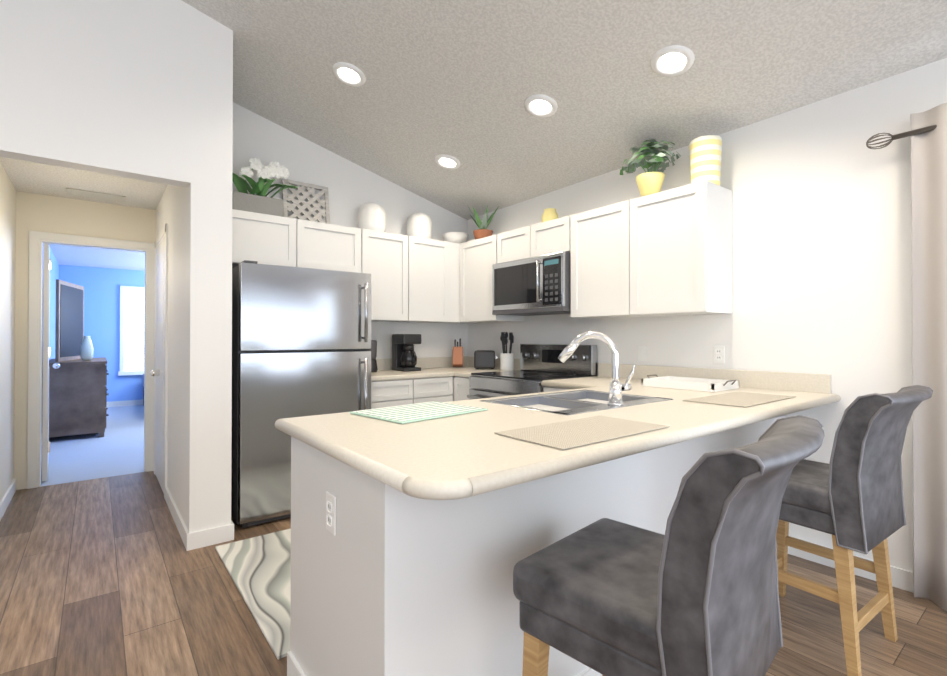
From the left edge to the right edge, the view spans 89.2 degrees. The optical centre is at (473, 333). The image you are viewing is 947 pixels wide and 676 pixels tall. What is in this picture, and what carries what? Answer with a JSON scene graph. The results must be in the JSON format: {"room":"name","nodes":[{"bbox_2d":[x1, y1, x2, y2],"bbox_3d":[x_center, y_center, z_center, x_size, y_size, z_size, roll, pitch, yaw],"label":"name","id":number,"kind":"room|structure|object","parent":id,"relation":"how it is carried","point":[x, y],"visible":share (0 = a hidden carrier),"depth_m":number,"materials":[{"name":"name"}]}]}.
{"room":"kitchen","nodes":[
{"label":"kitchen","id":0,"kind":"room"},
{"bbox_2d":[0,163,15,501],"bbox_3d":[-4.818,-0.839,5.199,0.140,4.200,7.480,0,-1,-38],"label":"wall","id":1,"kind":"structure","parent":0,"point":[7,283],"depth_m":3.51,"materials":[{"name":"white paint"}]},
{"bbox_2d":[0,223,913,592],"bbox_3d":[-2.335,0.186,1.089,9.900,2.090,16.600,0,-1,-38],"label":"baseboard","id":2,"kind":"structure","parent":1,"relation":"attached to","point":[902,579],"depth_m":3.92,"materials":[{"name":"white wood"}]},
{"bbox_2d":[14,191,155,489],"bbox_3d":[-3.343,-0.046,4.189,0.940,2.600,0.120,0,-1,-38],"label":"wall","id":3,"kind":"structure","parent":0,"point":[49,214],"depth_m":3.93,"materials":[{"name":"white paint"}]},
{"bbox_2d":[42,244,59,480],"bbox_3d":[-3.840,0.239,4.349,0.121,2.008,0.743,0,-1,-38],"label":"door leaf","id":4,"kind":"structure","parent":3,"relation":"in","point":[46,349],"depth_m":4.06,"materials":[{"name":"white wood"}]},
{"bbox_2d":[42,246,144,401],"bbox_3d":[-2.057,-0.038,5.287,4.260,2.600,0.020,0,-1,-38],"label":"wall","id":5,"kind":"structure","parent":0,"point":[101,286],"depth_m":4.28,"materials":[{"name":"blue paint"}]},
{"bbox_2d":[118,286,144,375],"bbox_3d":[-6.003,-0.058,8.719,0.710,1.590,0.070,0,-1,-38],"label":"bedroom window","id":6,"kind":"structure","parent":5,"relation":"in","point":[132,306],"depth_m":8.62,"materials":[{"name":"white"}]},
{"bbox_2d":[0,0,191,187],"bbox_3d":[-4.249,-0.871,0.814,6.540,4.200,0.120,0,-1,-38],"label":"wall","id":7,"kind":"structure","parent":0,"point":[100,86],"depth_m":2.53,"materials":[{"name":"white paint"}]},
{"bbox_2d":[156,7,232,532],"bbox_3d":[-2.239,-0.849,3.727,0.220,4.200,2.220,0,-1,-38],"label":"wall","id":8,"kind":"structure","parent":0,"point":[196,215],"depth_m":2.87,"materials":[{"name":"white paint"}]},
{"bbox_2d":[150,235,164,492],"bbox_3d":[-2.638,0.232,3.965,0.101,2.020,0.780,0,-1,-38],"label":"door","id":9,"kind":"structure","parent":8,"relation":"in","point":[158,372],"depth_m":3.94,"materials":[{"name":"white wood"}]},
{"bbox_2d":[232,102,466,395],"bbox_3d":[-1.040,-0.844,4.427,2.650,4.200,0.140,0,-1,-38],"label":"wall","id":10,"kind":"structure","parent":0,"point":[353,188],"depth_m":4.29,"materials":[{"name":"white paint"}]},
{"bbox_2d":[232,209,360,272],"bbox_3d":[-1.451,-0.514,3.788,1.058,0.730,0.347,0,-1,-38],"label":"upper cabinet","id":11,"kind":"object","parent":10,"relation":"attached to","point":[261,238],"visible":0.48,"depth_m":3.64,"materials":[{"name":"white wood"}]},
{"bbox_2d":[232,158,297,216],"bbox_3d":[-1.599,-1.109,3.641,0.511,0.454,0.204,0,-1,-38],"label":"orchid","id":12,"kind":"object","parent":11,"relation":"on","point":[258,202],"visible":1,"depth_m":3.61,"materials":[{"name":"white plant"}]},
{"bbox_2d":[282,178,329,223],"bbox_3d":[-1.386,-1.068,3.987,0.380,0.380,0.077,0,-1,-38],"label":"lattice panel","id":13,"kind":"object","parent":11,"relation":"on","point":[310,189],"visible":0.65,"depth_m":3.98,"materials":[{"name":"grey wood"}]},
{"bbox_2d":[361,229,459,322],"bbox_3d":[-0.625,-0.494,4.436,1.034,0.760,0.347,0,-1,-38],"label":"upper cabinet","id":14,"kind":"object","parent":10,"relation":"attached to","point":[415,279],"visible":0.83,"depth_m":4.28,"materials":[{"name":"white wood"}]},
{"bbox_2d":[358,203,385,231],"bbox_3d":[-0.895,-1.010,4.236,0.242,0.265,0.236,0,-1,-38],"label":"ribbed vase","id":15,"kind":"object","parent":14,"relation":"on","point":[371,216],"visible":0.85,"depth_m":4.15,"materials":[{"name":"white ceramic"}]},
{"bbox_2d":[406,212,431,238],"bbox_3d":[-0.515,-1.008,4.560,0.242,0.265,0.236,0,-1,-38],"label":"ribbed vase","id":16,"kind":"object","parent":14,"relation":"on","point":[418,224],"visible":0.75,"depth_m":4.47,"materials":[{"name":"white ceramic"}]},
{"bbox_2d":[0,405,946,675],"bbox_3d":[-2.357,1.282,1.190,10.000,0.100,16.800,0,-1,-38],"label":"floor","id":17,"kind":"structure","parent":0,"point":[109,576],"depth_m":2.24,"materials":[{"name":"brown wood"}]},
{"bbox_2d":[42,357,108,436],"bbox_3d":[-5.190,0.805,6.312,0.615,0.930,1.470,0,-1,-38],"label":"dresser","id":18,"kind":"object","parent":17,"relation":"on","point":[78,393],"visible":0.92,"depth_m":5.75,"materials":[{"name":"brown wood"}]},
{"bbox_2d":[55,279,83,361],"bbox_3d":[-5.131,-0.156,6.120,0.034,0.980,0.900,0,0,-24],"label":"dresser mirror","id":19,"kind":"object","parent":18,"relation":"on","point":[69,330],"visible":0.89,"depth_m":6.00,"materials":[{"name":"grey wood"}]},
{"bbox_2d":[80,336,93,360],"bbox_3d":[-4.827,0.180,5.997,0.130,0.310,0.128,0,-1,-38],"label":"vase","id":20,"kind":"object","parent":18,"relation":"on","point":[86,351],"visible":1,"depth_m":5.96,"materials":[{"name":"white ceramic"}]},
{"bbox_2d":[142,374,143,405],"bbox_3d":[-4.506,0.996,8.513,2.140,0.580,2.030,0,-1,-38],"label":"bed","id":21,"kind":"object","parent":17,"relation":"on","point":[143,387],"visible":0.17,"depth_m":8.57,"materials":[{"name":"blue fabric"}]},
{"bbox_2d":[215,529,290,658],"bbox_3d":[-0.396,1.238,2.870,1.840,0.011,1.220,0,-1,-38],"label":"rug","id":22,"kind":"object","parent":17,"relation":"on","point":[258,568],"visible":0.29,"depth_m":2.41,"materials":[{"name":"fabric"}]},
{"bbox_2d":[231,260,370,527],"bbox_3d":[-1.323,0.392,3.571,0.900,1.715,0.802,0,-1,-38],"label":"refrigerator","id":23,"kind":"object","parent":17,"relation":"on","point":[301,341],"visible":0.79,"depth_m":3.19,"materials":[{"name":"grey metal"}]},
{"bbox_2d":[371,376,452,408],"bbox_3d":[-0.690,0.814,4.197,0.812,0.880,0.627,0,-1,-38],"label":"base cabinet","id":24,"kind":"object","parent":17,"relation":"on","point":[388,393],"visible":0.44,"depth_m":3.94,"materials":[{"name":"white wood"}]},
{"bbox_2d":[371,356,519,380],"bbox_3d":[-0.368,0.301,4.297,1.457,0.143,0.875,0,-1,-38],"label":"countertop","id":25,"kind":"structure","parent":24,"relation":"on","point":[432,367],"depth_m":4.43,"materials":[{"name":"laminate"}]},
{"bbox_2d":[367,340,377,371],"bbox_3d":[-0.890,0.192,4.155,0.120,0.275,0.117,0,-1,-38],"label":"blender","id":26,"kind":"object","parent":25,"relation":"on","point":[373,350],"visible":0.52,"depth_m":4.12,"materials":[{"name":"grey plastic"}]},
{"bbox_2d":[392,334,420,370],"bbox_3d":[-0.596,0.166,4.347,0.190,0.330,0.262,0,-1,-38],"label":"coffee maker","id":27,"kind":"object","parent":25,"relation":"on","point":[404,357],"visible":1,"depth_m":4.29,"materials":[{"name":"grey plastic"}]},
{"bbox_2d":[453,339,462,366],"bbox_3d":[-0.156,0.187,4.741,0.100,0.284,0.178,0,0,-3],"label":"knife block","id":28,"kind":"object","parent":25,"relation":"on","point":[457,356],"visible":1,"depth_m":4.68,"materials":[{"name":"brown wood"}]},
{"bbox_2d":[474,350,496,368],"bbox_3d":[0.117,0.244,4.569,0.220,0.177,0.150,0,0,2],"label":"toaster","id":29,"kind":"object","parent":25,"relation":"on","point":[484,358],"visible":0.98,"depth_m":4.50,"materials":[{"name":"grey plastic"}]},
{"bbox_2d":[500,332,513,370],"bbox_3d":[0.303,0.156,4.408,0.162,0.352,0.148,0,-1,-38],"label":"utensil crock","id":30,"kind":"object","parent":25,"relation":"on","point":[506,361],"visible":1,"depth_m":4.35,"materials":[{"name":"white ceramic"}]},
{"bbox_2d":[453,376,470,400],"bbox_3d":[0.149,0.815,4.307,0.627,0.880,0.267,0,-1,-38],"label":"base cabinet","id":31,"kind":"object","parent":17,"relation":"on","point":[461,387],"visible":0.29,"depth_m":4.15,"materials":[{"name":"white wood"}]},
{"bbox_2d":[467,344,596,399],"bbox_3d":[0.440,0.669,3.848,0.720,1.165,0.804,0,-1,-38],"label":"range","id":32,"kind":"object","parent":17,"relation":"on","point":[539,363],"visible":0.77,"depth_m":3.83,"materials":[{"name":"silver metal"}]},
{"bbox_2d":[544,386,569,391],"bbox_3d":[0.912,0.808,3.335,0.627,0.880,0.572,0,-1,-38],"label":"base cabinet","id":33,"kind":"object","parent":17,"relation":"on","point":[547,389],"visible":0.02,"depth_m":3.31,"materials":[{"name":"white wood"}]},
{"bbox_2d":[275,331,840,675],"bbox_3d":[0.449,0.615,2.347,2.577,1.251,1.548,0,-1,-38],"label":"kitchen peninsula","id":34,"kind":"object","parent":17,"relation":"on","point":[444,525],"visible":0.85,"depth_m":1.43,"materials":[{"name":"white"}]},
{"bbox_2d":[326,492,335,535],"bbox_3d":[-0.426,0.534,1.428,0.010,0.114,0.070,0,-1,-38],"label":"outlet","id":35,"kind":"object","parent":34,"relation":"attached to","point":[330,513],"visible":1,"depth_m":1.42,"materials":[{"name":"white plastic"}]},
{"bbox_2d":[349,401,486,423],"bbox_3d":[-0.217,0.310,1.937,0.340,0.007,0.440,0,-1,44],"label":"glass cutting board","id":36,"kind":"object","parent":34,"relation":"on","point":[407,413],"visible":1,"depth_m":1.90,"materials":[{"name":"green"}]},
{"bbox_2d":[480,390,673,415],"bbox_3d":[0.500,0.413,2.302,0.780,0.195,0.540,0,-1,-38],"label":"sink","id":37,"kind":"object","parent":34,"relation":"in","point":[576,402],"depth_m":2.35,"materials":[{"name":"silver metal"}]},
{"bbox_2d":[494,415,669,449],"bbox_3d":[0.360,0.309,1.550,0.530,0.003,0.280,0,-1,-38],"label":"placemat","id":38,"kind":"object","parent":34,"relation":"on","point":[565,435],"visible":0.86,"depth_m":1.51,"materials":[{"name":"beige fabric"}]},
{"bbox_2d":[558,331,635,405],"bbox_3d":[0.555,0.151,2.187,0.220,0.326,0.281,0,-1,-38],"label":"faucet","id":39,"kind":"object","parent":34,"relation":"on","point":[616,388],"depth_m":2.13,"materials":[{"name":"silver metal"}]},
{"bbox_2d":[641,374,738,391],"bbox_3d":[1.302,0.291,2.900,0.320,0.058,0.503,0,-1,-38],"label":"serving tray","id":40,"kind":"object","parent":34,"relation":"on","point":[697,384],"visible":1,"depth_m":2.82,"materials":[{"name":"white ceramic"}]},
{"bbox_2d":[683,392,795,406],"bbox_3d":[1.306,0.315,2.344,0.580,0.003,0.280,0,-1,-38],"label":"placemat","id":41,"kind":"object","parent":34,"relation":"on","point":[743,399],"visible":0.86,"depth_m":2.29,"materials":[{"name":"beige fabric"}]},
{"bbox_2d":[513,415,824,675],"bbox_3d":[0.461,0.715,1.148,0.603,1.034,0.511,0,-1,45],"label":"bar stool","id":42,"kind":"object","parent":17,"relation":"on","point":[693,591],"visible":1,"depth_m":0.96,"materials":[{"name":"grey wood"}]},
{"bbox_2d":[776,385,932,675],"bbox_3d":[1.432,0.721,1.954,0.513,1.034,0.614,0,-1,-38],"label":"bar stool","id":43,"kind":"object","parent":17,"relation":"on","point":[849,497],"visible":0.88,"depth_m":1.75,"materials":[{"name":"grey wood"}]},
{"bbox_2d":[0,0,946,270],"bbox_3d":[-2.357,-2.474,1.218,10.000,2.613,16.800,0,-1,-38],"label":"ceiling","id":44,"kind":"structure","parent":0,"point":[461,81],"depth_m":2.85,"materials":[{"name":"white paint"}]},
{"bbox_2d":[66,188,125,202],"bbox_3d":[-3.108,-1.139,3.962,0.380,0.015,0.200,0,-1,-38],"label":"ceiling vent","id":45,"kind":"object","parent":44,"relation":"in","point":[94,195],"visible":1,"depth_m":3.93,"materials":[{"name":"grey metal"}]},
{"bbox_2d":[333,62,365,86],"bbox_3d":[-0.809,-1.686,3.126,0.210,0.062,0.216,0,-1,-38],"label":"recessed light","id":46,"kind":"object","parent":44,"relation":"in","point":[349,74],"visible":1,"depth_m":3.12,"materials":[{"name":"white plastic"}]},
{"bbox_2d":[435,154,459,168],"bbox_3d":[-0.214,-1.425,3.986,0.210,0.062,0.216,0,-1,-38],"label":"recessed light","id":47,"kind":"object","parent":44,"relation":"in","point":[446,161],"visible":0.98,"depth_m":3.97,"materials":[{"name":"white plastic"}]},
{"bbox_2d":[524,94,557,116],"bbox_3d":[0.432,-1.460,3.082,0.210,0.062,0.216,0,-1,-38],"label":"recessed light","id":48,"kind":"object","parent":44,"relation":"in","point":[538,105],"visible":1,"depth_m":3.07,"materials":[{"name":"white plastic"}]},
{"bbox_2d":[651,45,694,76],"bbox_3d":[1.050,-1.438,2.537,0.210,0.062,0.216,0,-1,-38],"label":"recessed light","id":49,"kind":"object","parent":44,"relation":"in","point":[672,60],"visible":1,"depth_m":2.53,"materials":[{"name":"white plastic"}]},
{"bbox_2d":[467,58,946,571],"bbox_3d":[3.050,-0.868,1.249,0.140,4.200,10.190,0,-1,-38],"label":"wall","id":50,"kind":"structure","parent":0,"point":[821,203],"depth_m":2.65,"materials":[{"name":"white paint"}]},
{"bbox_2d":[455,234,524,323],"bbox_3d":[0.068,-0.493,4.646,0.347,0.760,0.872,0,-1,-38],"label":"upper cabinet","id":51,"kind":"object","parent":50,"relation":"attached to","point":[478,258],"visible":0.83,"depth_m":4.41,"materials":[{"name":"white wood"}]},
{"bbox_2d":[442,232,468,242],"bbox_3d":[-0.180,-0.931,4.797,0.270,0.115,0.270,0,-1,-38],"label":"bowl","id":52,"kind":"object","parent":51,"relation":"on","point":[457,237],"visible":0.69,"depth_m":4.70,"materials":[{"name":"white ceramic"}]},
{"bbox_2d":[467,205,498,239],"bbox_3d":[0.080,-1.068,4.622,0.272,0.386,0.302,0,-1,-38],"label":"agave plant","id":53,"kind":"object","parent":51,"relation":"on","point":[482,231],"visible":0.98,"depth_m":4.57,"materials":[{"name":"green plant"}]},
{"bbox_2d":[497,216,570,262],"bbox_3d":[0.593,-0.743,3.979,0.347,0.270,0.820,0,-1,-38],"label":"upper cabinet","id":54,"kind":"object","parent":50,"relation":"attached to","point":[547,237],"visible":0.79,"depth_m":3.83,"materials":[{"name":"white wood"}]},
{"bbox_2d":[492,251,570,315],"bbox_3d":[0.550,-0.385,3.942,0.457,0.435,0.800,0,-1,-38],"label":"microwave","id":55,"kind":"object","parent":54,"relation":"attached to","point":[536,285],"visible":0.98,"depth_m":3.77,"materials":[{"name":"grey metal"}]},
{"bbox_2d":[541,208,557,222],"bbox_3d":[0.631,-0.952,3.959,0.144,0.144,0.142,0,-1,-38],"label":"vase","id":56,"kind":"object","parent":54,"relation":"on","point":[549,214],"visible":0.69,"depth_m":3.91,"materials":[{"name":"yellow ceramic"}]},
{"bbox_2d":[570,180,732,318],"bbox_3d":[1.158,-0.503,3.257,0.347,0.760,1.000,0,-1,-38],"label":"upper cabinet","id":57,"kind":"object","parent":50,"relation":"attached to","point":[666,253],"visible":1,"depth_m":3.01,"materials":[{"name":"white wood"}]},
{"bbox_2d":[620,139,680,196],"bbox_3d":[1.151,-1.078,3.164,0.369,0.385,0.390,0,-1,-38],"label":"bushy plant","id":58,"kind":"object","parent":57,"relation":"on","point":[650,180],"visible":0.98,"depth_m":3.11,"materials":[{"name":"green plant"}]},
{"bbox_2d":[689,135,721,185],"bbox_3d":[1.420,-1.035,2.939,0.184,0.295,0.184,0,-1,-38],"label":"vase","id":59,"kind":"object","parent":57,"relation":"on","point":[705,157],"visible":0.94,"depth_m":2.87,"materials":[{"name":"ceramic"}]},
{"bbox_2d":[713,346,724,363],"bbox_3d":[1.549,0.131,3.031,0.010,0.114,0.070,0,-1,-38],"label":"outlet","id":60,"kind":"object","parent":50,"relation":"attached to","point":[718,354],"visible":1,"depth_m":3.03,"materials":[{"name":"white plastic"}]},
{"bbox_2d":[866,103,946,610],"bbox_3d":[2.795,0.091,1.345,0.139,2.255,2.667,0,-1,-38],"label":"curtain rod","id":61,"kind":"object","parent":50,"relation":"attached to","point":[927,133],"visible":1,"depth_m":2.21,"materials":[{"name":"grey fabric"}]},
{"bbox_2d":[910,103,946,610],"bbox_3d":[2.389,0.094,1.810,0.074,2.255,1.103,0,-1,-38],"label":"curtain","id":62,"kind":"object","parent":61,"relation":"hanging from","point":[928,133],"depth_m":2.21,"materials":[{"name":"grey fabric"}]}
]}

